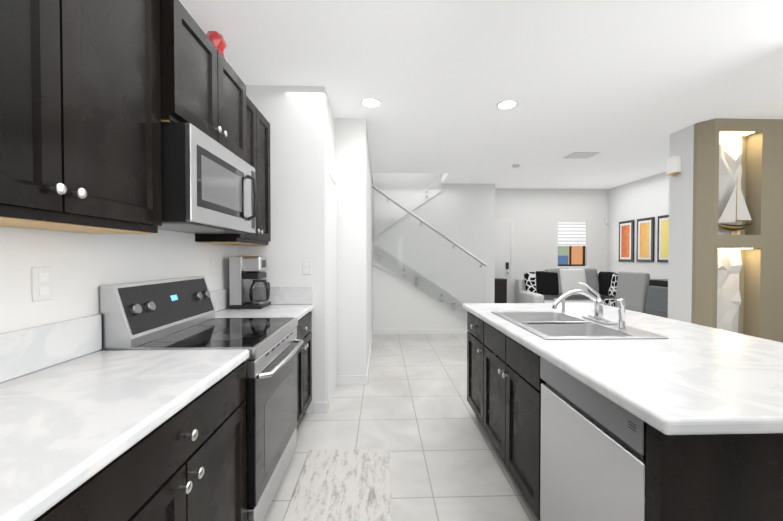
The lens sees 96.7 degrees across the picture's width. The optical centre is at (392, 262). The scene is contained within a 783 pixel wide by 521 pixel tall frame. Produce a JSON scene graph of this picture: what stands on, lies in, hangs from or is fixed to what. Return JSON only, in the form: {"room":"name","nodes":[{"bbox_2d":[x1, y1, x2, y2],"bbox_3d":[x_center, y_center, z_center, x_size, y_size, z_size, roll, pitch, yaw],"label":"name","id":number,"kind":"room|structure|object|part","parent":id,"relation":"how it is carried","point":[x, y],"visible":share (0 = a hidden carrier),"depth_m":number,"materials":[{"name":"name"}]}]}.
{"room":"kitchen","nodes":[
{"label":"kitchen","id":0,"kind":"room"},
{"bbox_2d":[0,226,235,350],"bbox_3d":[-1.267,-0.058,0.165,0.120,2.720,5.430,0,1,-2],"label":"wall","id":1,"kind":"structure","parent":0,"point":[85,266],"depth_m":1.40,"materials":[{"name":"white paint"}]},
{"bbox_2d":[32,267,52,301],"bbox_3d":[-1.238,0.076,1.233,0.006,0.120,0.075,0,1,-2],"label":"electrical outlet","id":2,"kind":"object","parent":1,"relation":"attached to","point":[42,283],"visible":1,"depth_m":1.23,"materials":[{"name":"white plastic"}]},
{"bbox_2d":[0,0,163,233],"bbox_3d":[-1.088,-0.621,0.958,0.282,1.010,0.974,0,1,-2],"label":"upper cabinet","id":3,"kind":"object","parent":1,"relation":"attached to","point":[94,94],"depth_m":1.08,"materials":[{"name":"black wood"}]},
{"bbox_2d":[0,288,229,383],"bbox_3d":[-1.227,0.297,1.199,0.020,0.151,3.326,0,1,-2],"label":"backsplash","id":4,"kind":"structure","parent":1,"relation":"attached to","point":[23,351],"depth_m":1.24,"materials":[{"name":"white stone"}]},
{"bbox_2d":[164,0,251,165],"bbox_3d":[-1.091,-0.872,1.839,0.332,0.534,0.786,0,1,-2],"label":"upper cabinet","id":5,"kind":"object","parent":1,"relation":"attached to","point":[202,90],"depth_m":1.68,"materials":[{"name":"black wood"}]},
{"bbox_2d":[158,122,256,233],"bbox_3d":[-1.034,-0.387,1.856,0.440,0.424,0.762,0,1,-2],"label":"microwave","id":6,"kind":"object","parent":5,"relation":"attached to","point":[209,185],"visible":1,"depth_m":1.60,"materials":[{"name":"silver metal"}]},
{"bbox_2d":[206,31,226,57],"bbox_3d":[-1.069,-1.258,2.099,0.111,0.230,0.128,0,1,-2],"label":"vase","id":7,"kind":"object","parent":5,"relation":"on","point":[216,38],"visible":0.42,"depth_m":2.06,"materials":[{"name":"red glass"}]},
{"bbox_2d":[210,258,214,274],"bbox_3d":[-1.278,0.028,2.472,0.006,0.120,0.075,0,1,-2],"label":"electrical outlet","id":8,"kind":"object","parent":1,"relation":"attached to","point":[212,266],"visible":1,"depth_m":2.47,"materials":[{"name":"white plastic"}]},
{"bbox_2d":[195,98,270,245],"bbox_3d":[-1.139,-0.644,2.555,0.282,1.010,0.634,0,1,-2],"label":"upper cabinet","id":9,"kind":"object","parent":1,"relation":"attached to","point":[258,126],"depth_m":2.62,"materials":[{"name":"black wood"}]},
{"bbox_2d":[236,85,334,412],"bbox_3d":[-0.999,-0.103,3.218,0.851,2.720,0.657,0,1,-2],"label":"wall","id":10,"kind":"structure","parent":0,"point":[300,120],"depth_m":2.89,"materials":[{"name":"white paint"}]},
{"bbox_2d":[253,286,311,303],"bbox_3d":[-0.977,0.273,2.883,0.626,0.151,0.020,0,1,-2],"label":"backsplash","id":11,"kind":"structure","parent":10,"relation":"attached to","point":[278,294],"depth_m":2.88,"materials":[{"name":"white stone"}]},
{"bbox_2d":[302,260,310,274],"bbox_3d":[-0.713,0.041,2.897,0.075,0.120,0.006,0,1,-2],"label":"light switch","id":12,"kind":"object","parent":10,"relation":"attached to","point":[306,267],"visible":1,"depth_m":2.90,"materials":[{"name":"white plastic"}]},
{"bbox_2d":[335,118,371,374],"bbox_3d":[-0.888,-0.125,4.687,1.166,2.720,2.273,0,1,-2],"label":"wall","id":13,"kind":"structure","parent":0,"point":[353,172],"depth_m":3.57,"materials":[{"name":"white paint"}]},
{"bbox_2d":[324,376,337,412],"bbox_3d":[-0.567,1.211,3.245,0.014,0.090,0.670,0,1,-2],"label":"baseboard","id":14,"kind":"structure","parent":13,"relation":"attached to","point":[334,385],"depth_m":3.19,"materials":[{"name":"white"}]},
{"bbox_2d":[325,163,337,411],"bbox_3d":[-0.564,0.211,3.236,0.020,2.090,0.637,0,1,-2],"label":"door frame","id":15,"kind":"structure","parent":13,"relation":"attached to","point":[331,276],"depth_m":3.14,"materials":[{"name":"white paint"}]},
{"bbox_2d":[365,329,373,383],"bbox_3d":[-0.299,1.190,4.717,0.013,0.090,2.283,0,1,-2],"label":"baseboard","id":16,"kind":"structure","parent":13,"relation":"attached to","point":[366,376],"depth_m":4.15,"materials":[{"name":"white"}]},
{"bbox_2d":[263,334,539,520],"bbox_3d":[1.678,1.319,2.365,6.146,0.100,9.840,0,1,-2],"label":"floor","id":17,"kind":"structure","parent":0,"point":[408,406],"depth_m":2.55,"materials":[{"name":"tile"}]},
{"bbox_2d":[40,492,79,520],"bbox_3d":[-0.892,0.868,0.106,0.618,0.870,1.062,0,1,-2],"label":"base cabinet","id":18,"kind":"object","parent":17,"relation":"on","point":[71,511],"depth_m":0.65,"materials":[{"name":"black wood"}]},
{"bbox_2d":[80,364,245,520],"bbox_3d":[-0.921,0.855,0.997,0.618,0.870,0.978,0,1,-2],"label":"base cabinet","id":19,"kind":"object","parent":17,"relation":"on","point":[194,468],"depth_m":1.04,"materials":[{"name":"black wood"}]},
{"bbox_2d":[0,348,248,520],"bbox_3d":[-0.897,0.404,0.514,0.636,0.042,1.933,0,1,-2],"label":"countertop","id":20,"kind":"structure","parent":19,"relation":"on","point":[63,426],"depth_m":0.88,"materials":[{"name":"white stone"}]},
{"bbox_2d":[100,276,303,520],"bbox_3d":[-0.894,0.684,1.871,0.711,1.185,0.756,0,1,-2],"label":"range","id":21,"kind":"object","parent":17,"relation":"on","point":[172,314],"visible":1,"depth_m":1.69,"materials":[{"name":"silver metal"}]},
{"bbox_2d":[296,308,313,429],"bbox_3d":[-0.971,0.832,2.577,0.618,0.870,0.644,0,1,-2],"label":"base cabinet","id":22,"kind":"object","parent":17,"relation":"on","point":[304,353],"depth_m":2.63,"materials":[{"name":"black wood"}]},
{"bbox_2d":[216,304,313,323],"bbox_3d":[-0.962,0.374,2.572,0.636,0.042,0.646,0,1,-2],"label":"countertop","id":23,"kind":"structure","parent":22,"relation":"on","point":[299,311],"depth_m":2.51,"materials":[{"name":"white stone"}]},
{"bbox_2d":[229,256,270,308],"bbox_3d":[-1.097,0.150,2.731,0.263,0.400,0.232,0,1,-2],"label":"coffee maker","id":24,"kind":"object","parent":23,"relation":"on","point":[244,271],"visible":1,"depth_m":2.64,"materials":[{"name":"silver plastic"}]},
{"bbox_2d":[283,449,392,520],"bbox_3d":[-0.266,1.276,1.602,0.540,0.008,1.500,0,1,-2],"label":"rug","id":25,"kind":"object","parent":17,"relation":"on","point":[344,485],"visible":1,"depth_m":1.96,"materials":[{"name":"fabric"}]},
{"bbox_2d":[372,178,486,318],"bbox_3d":[0.806,-0.202,6.203,2.322,2.830,0.944,0,1,-2],"label":"staircase","id":26,"kind":"structure","parent":17,"relation":"on","point":[386,261],"depth_m":5.85,"materials":[{"name":"white"}]},
{"bbox_2d":[494,278,506,302],"bbox_3d":[2.109,0.761,6.968,0.250,0.880,0.350,0,1,-2],"label":"console table","id":27,"kind":"object","parent":17,"relation":"on","point":[500,293],"visible":0.4,"depth_m":6.80,"materials":[{"name":"black wood"}]},
{"bbox_2d":[515,268,650,306],"bbox_3d":[3.505,0.638,6.311,1.946,1.047,1.750,0,1,-2],"label":"sofa","id":28,"kind":"object","parent":17,"relation":"on","point":[548,286],"visible":0.44,"depth_m":6.73,"materials":[{"name":"white fabric"}]},
{"bbox_2d":[467,310,782,520],"bbox_3d":[0.957,0.841,1.902,0.675,0.872,2.005,0,1,-2],"label":"kitchen island","id":29,"kind":"object","parent":17,"relation":"on","point":[687,479],"depth_m":0.90,"materials":[{"name":"black wood"}]},
{"bbox_2d":[540,357,645,520],"bbox_3d":[0.976,0.803,1.262,0.618,0.766,0.611,0,1,-2],"label":"dishwasher","id":30,"kind":"object","parent":29,"relation":"in","point":[593,456],"visible":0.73,"depth_m":1.21,"materials":[{"name":"silver metal"}]},
{"bbox_2d":[462,303,782,437],"bbox_3d":[1.191,0.379,1.895,1.152,0.041,2.104,0,1,-2],"label":"island countertop","id":31,"kind":"structure","parent":29,"relation":"on","point":[684,379],"depth_m":1.20,"materials":[{"name":"white stone"}]},
{"bbox_2d":[498,310,585,321],"bbox_3d":[0.944,0.429,2.226,0.410,0.165,0.345,0,1,-2],"label":"sink","id":32,"kind":"object","parent":31,"relation":"in","point":[518,315],"depth_m":2.40,"materials":[{"name":"silver metal"}]},
{"bbox_2d":[522,322,633,337],"bbox_3d":[0.956,0.435,1.851,0.410,0.165,0.345,0,1,-2],"label":"sink","id":33,"kind":"object","parent":31,"relation":"in","point":[551,329],"depth_m":2.02,"materials":[{"name":"silver metal"}]},
{"bbox_2d":[550,282,629,329],"bbox_3d":[1.099,0.232,2.025,0.324,0.231,0.350,0,1,-2],"label":"faucet","id":34,"kind":"object","parent":31,"relation":"on","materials":[{"name":"silver metal"}]},
{"bbox_2d":[615,272,649,312],"bbox_3d":[3.653,0.684,5.120,0.462,1.089,0.480,0,1,-12],"label":"dining chair","id":35,"kind":"object","parent":17,"relation":"on","point":[631,289],"visible":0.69,"depth_m":5.00,"materials":[{"name":"grey fabric"}]},
{"bbox_2d":[645,286,667,317],"bbox_3d":[3.691,0.777,4.543,0.462,0.920,0.480,0,1,-2],"label":"dining chair","id":36,"kind":"object","parent":17,"relation":"on","point":[657,301],"visible":0.31,"depth_m":4.56,"materials":[{"name":"grey fabric"}]},
{"bbox_2d":[649,279,667,286],"bbox_3d":[4.216,0.749,4.749,0.640,0.970,1.180,0,1,-2],"label":"dining table","id":37,"kind":"object","parent":17,"relation":"on","point":[659,282],"visible":0.04,"depth_m":5.10,"materials":[{"name":"black wood"}]},
{"bbox_2d":[372,264,466,328],"bbox_3d":[0.826,0.591,5.949,2.340,1.251,0.080,0,1,-2],"label":"wall","id":38,"kind":"structure","parent":0,"point":[398,303],"depth_m":5.89,"materials":[{"name":"white paint"}]},
{"bbox_2d":[374,329,467,334],"bbox_3d":[0.817,1.172,5.911,2.320,0.090,0.013,0,1,-2],"label":"baseboard","id":39,"kind":"structure","parent":38,"relation":"attached to","point":[376,331],"depth_m":5.89,"materials":[{"name":"white"}]},
{"bbox_2d":[372,173,494,302],"bbox_3d":[0.211,-0.458,6.935,3.506,3.320,0.560,0,1,-2],"label":"wall","id":40,"kind":"structure","parent":0,"point":[462,215],"depth_m":6.68,"materials":[{"name":"white paint"}]},
{"bbox_2d":[179,0,782,188],"bbox_3d":[1.678,-1.500,2.324,6.146,0.100,9.840,0,1,-2],"label":"ceiling","id":41,"kind":"structure","parent":0,"point":[625,88],"depth_m":2.67,"materials":[{"name":"white paint"}]},
{"bbox_2d":[360,98,380,106],"bbox_3d":[-0.197,-1.448,3.117,0.179,0.031,0.164,0,1,-2],"label":"recessed light","id":42,"kind":"object","parent":41,"relation":"in","point":[375,102],"depth_m":3.17,"materials":[{"name":"white"}]},
{"bbox_2d":[496,100,517,108],"bbox_3d":[1.042,-1.448,3.158,0.183,0.031,0.168,0,1,-2],"label":"recessed light","id":43,"kind":"object","parent":41,"relation":"in","point":[507,104],"depth_m":3.21,"materials":[{"name":"white"}]},
{"bbox_2d":[563,152,599,158],"bbox_3d":[2.566,-1.471,4.741,0.348,0.031,0.290,0,1,-2],"label":"air vent","id":44,"kind":"object","parent":41,"relation":"in","point":[576,155],"depth_m":4.81,"materials":[{"name":"white metal"}]},
{"bbox_2d":[495,188,607,302],"bbox_3d":[3.215,-0.163,7.255,2.520,2.720,0.120,0,1,-2],"label":"wall","id":45,"kind":"structure","parent":0,"point":[537,215],"depth_m":7.19,"materials":[{"name":"white paint"}]},
{"bbox_2d":[495,218,513,302],"bbox_3d":[2.231,0.149,7.138,0.535,2.100,0.060,0,1,-2],"label":"door","id":46,"kind":"structure","parent":45,"relation":"attached to","point":[504,248],"depth_m":7.15,"materials":[{"name":"white wood"}]},
{"bbox_2d":[558,222,585,265],"bbox_3d":[3.725,-0.383,7.278,0.710,1.020,0.100,0,1,-2],"label":"window","id":47,"kind":"structure","parent":45,"relation":"in","point":[571,242],"depth_m":7.23,"materials":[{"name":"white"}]},
{"bbox_2d":[608,172,668,278],"bbox_3d":[4.687,-0.093,2.500,0.120,2.720,9.720,0,1,-2],"label":"wall","id":48,"kind":"structure","parent":0,"point":[647,197],"depth_m":6.42,"materials":[{"name":"white paint"}]},
{"bbox_2d":[619,220,633,261],"bbox_3d":[4.477,-0.404,6.666,0.033,0.780,0.390,0,1,-2],"label":"picture frame","id":49,"kind":"object","parent":48,"relation":"attached to","point":[626,228],"depth_m":6.63,"materials":[{"name":"grey"}]},
{"bbox_2d":[636,217,654,261],"bbox_3d":[4.492,-0.397,6.187,0.033,0.780,0.390,0,1,-2],"label":"picture frame","id":50,"kind":"object","parent":48,"relation":"attached to","point":[645,238],"depth_m":6.16,"materials":[{"name":"grey"}]},
{"bbox_2d":[657,215,668,261],"bbox_3d":[4.507,-0.390,5.707,0.033,0.780,0.390,0,1,-2],"label":"picture frame","id":51,"kind":"object","parent":48,"relation":"attached to","point":[663,221],"depth_m":5.78,"materials":[{"name":"grey"}]},
{"bbox_2d":[668,118,782,342],"bbox_3d":[3.895,-0.112,3.820,1.380,2.720,0.470,0,1,-2],"label":"wall","id":52,"kind":"structure","parent":0,"point":[696,241],"depth_m":3.61,"materials":[{"name":"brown paint"}]},
{"bbox_2d":[666,156,680,175],"bbox_3d":[3.164,-1.088,3.918,0.071,0.192,0.124,0,1,-2],"label":"sconce","id":53,"kind":"object","parent":52,"relation":"attached to","point":[674,165],"visible":1,"depth_m":3.88,"materials":[{"name":"white"}]},
{"bbox_2d":[717,136,742,332],"bbox_3d":[3.527,-0.220,3.689,0.367,2.233,0.076,0,1,-2],"label":"figurine","id":54,"kind":"object","parent":52,"relation":"in","point":[729,261],"visible":0.5,"depth_m":3.70,"materials":[{"name":"white ceramic"}]},
{"bbox_3d":[3.527,0.381,3.698,0.367,1.032,0.076,0,1,-2],"label":"panel","id":55,"kind":"part","parent":54,"relation":"part of","materials":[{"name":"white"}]},
{"bbox_3d":[3.527,-0.812,3.681,0.367,1.049,0.075,0,1,-2],"label":"panel","id":56,"kind":"part","parent":54,"relation":"part of","materials":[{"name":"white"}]},
{"bbox_2d":[718,178,752,234],"bbox_3d":[3.551,-0.589,3.612,0.400,0.610,0.056,0,1,-2],"label":"sailboat","id":57,"kind":"object","parent":52,"relation":"in","point":[735,209],"visible":0.96,"depth_m":3.61,"materials":[{"name":"white fabric"}]},
{"bbox_2d":[718,248,752,333],"bbox_3d":[3.559,0.375,3.678,0.452,1.048,0.132,0,1,-2],"label":"niche","id":58,"kind":"object","parent":52,"relation":"attached to","point":[741,306],"visible":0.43,"depth_m":3.74,"materials":[{"name":"beige paint"}]},
{"bbox_2d":[719,132,753,234],"bbox_3d":[3.559,-0.818,3.660,0.452,1.065,0.132,0,1,-2],"label":"niche","id":59,"kind":"object","parent":52,"relation":"attached to","point":[743,165],"visible":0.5,"depth_m":3.72,"materials":[{"name":"beige paint"}]}
]}

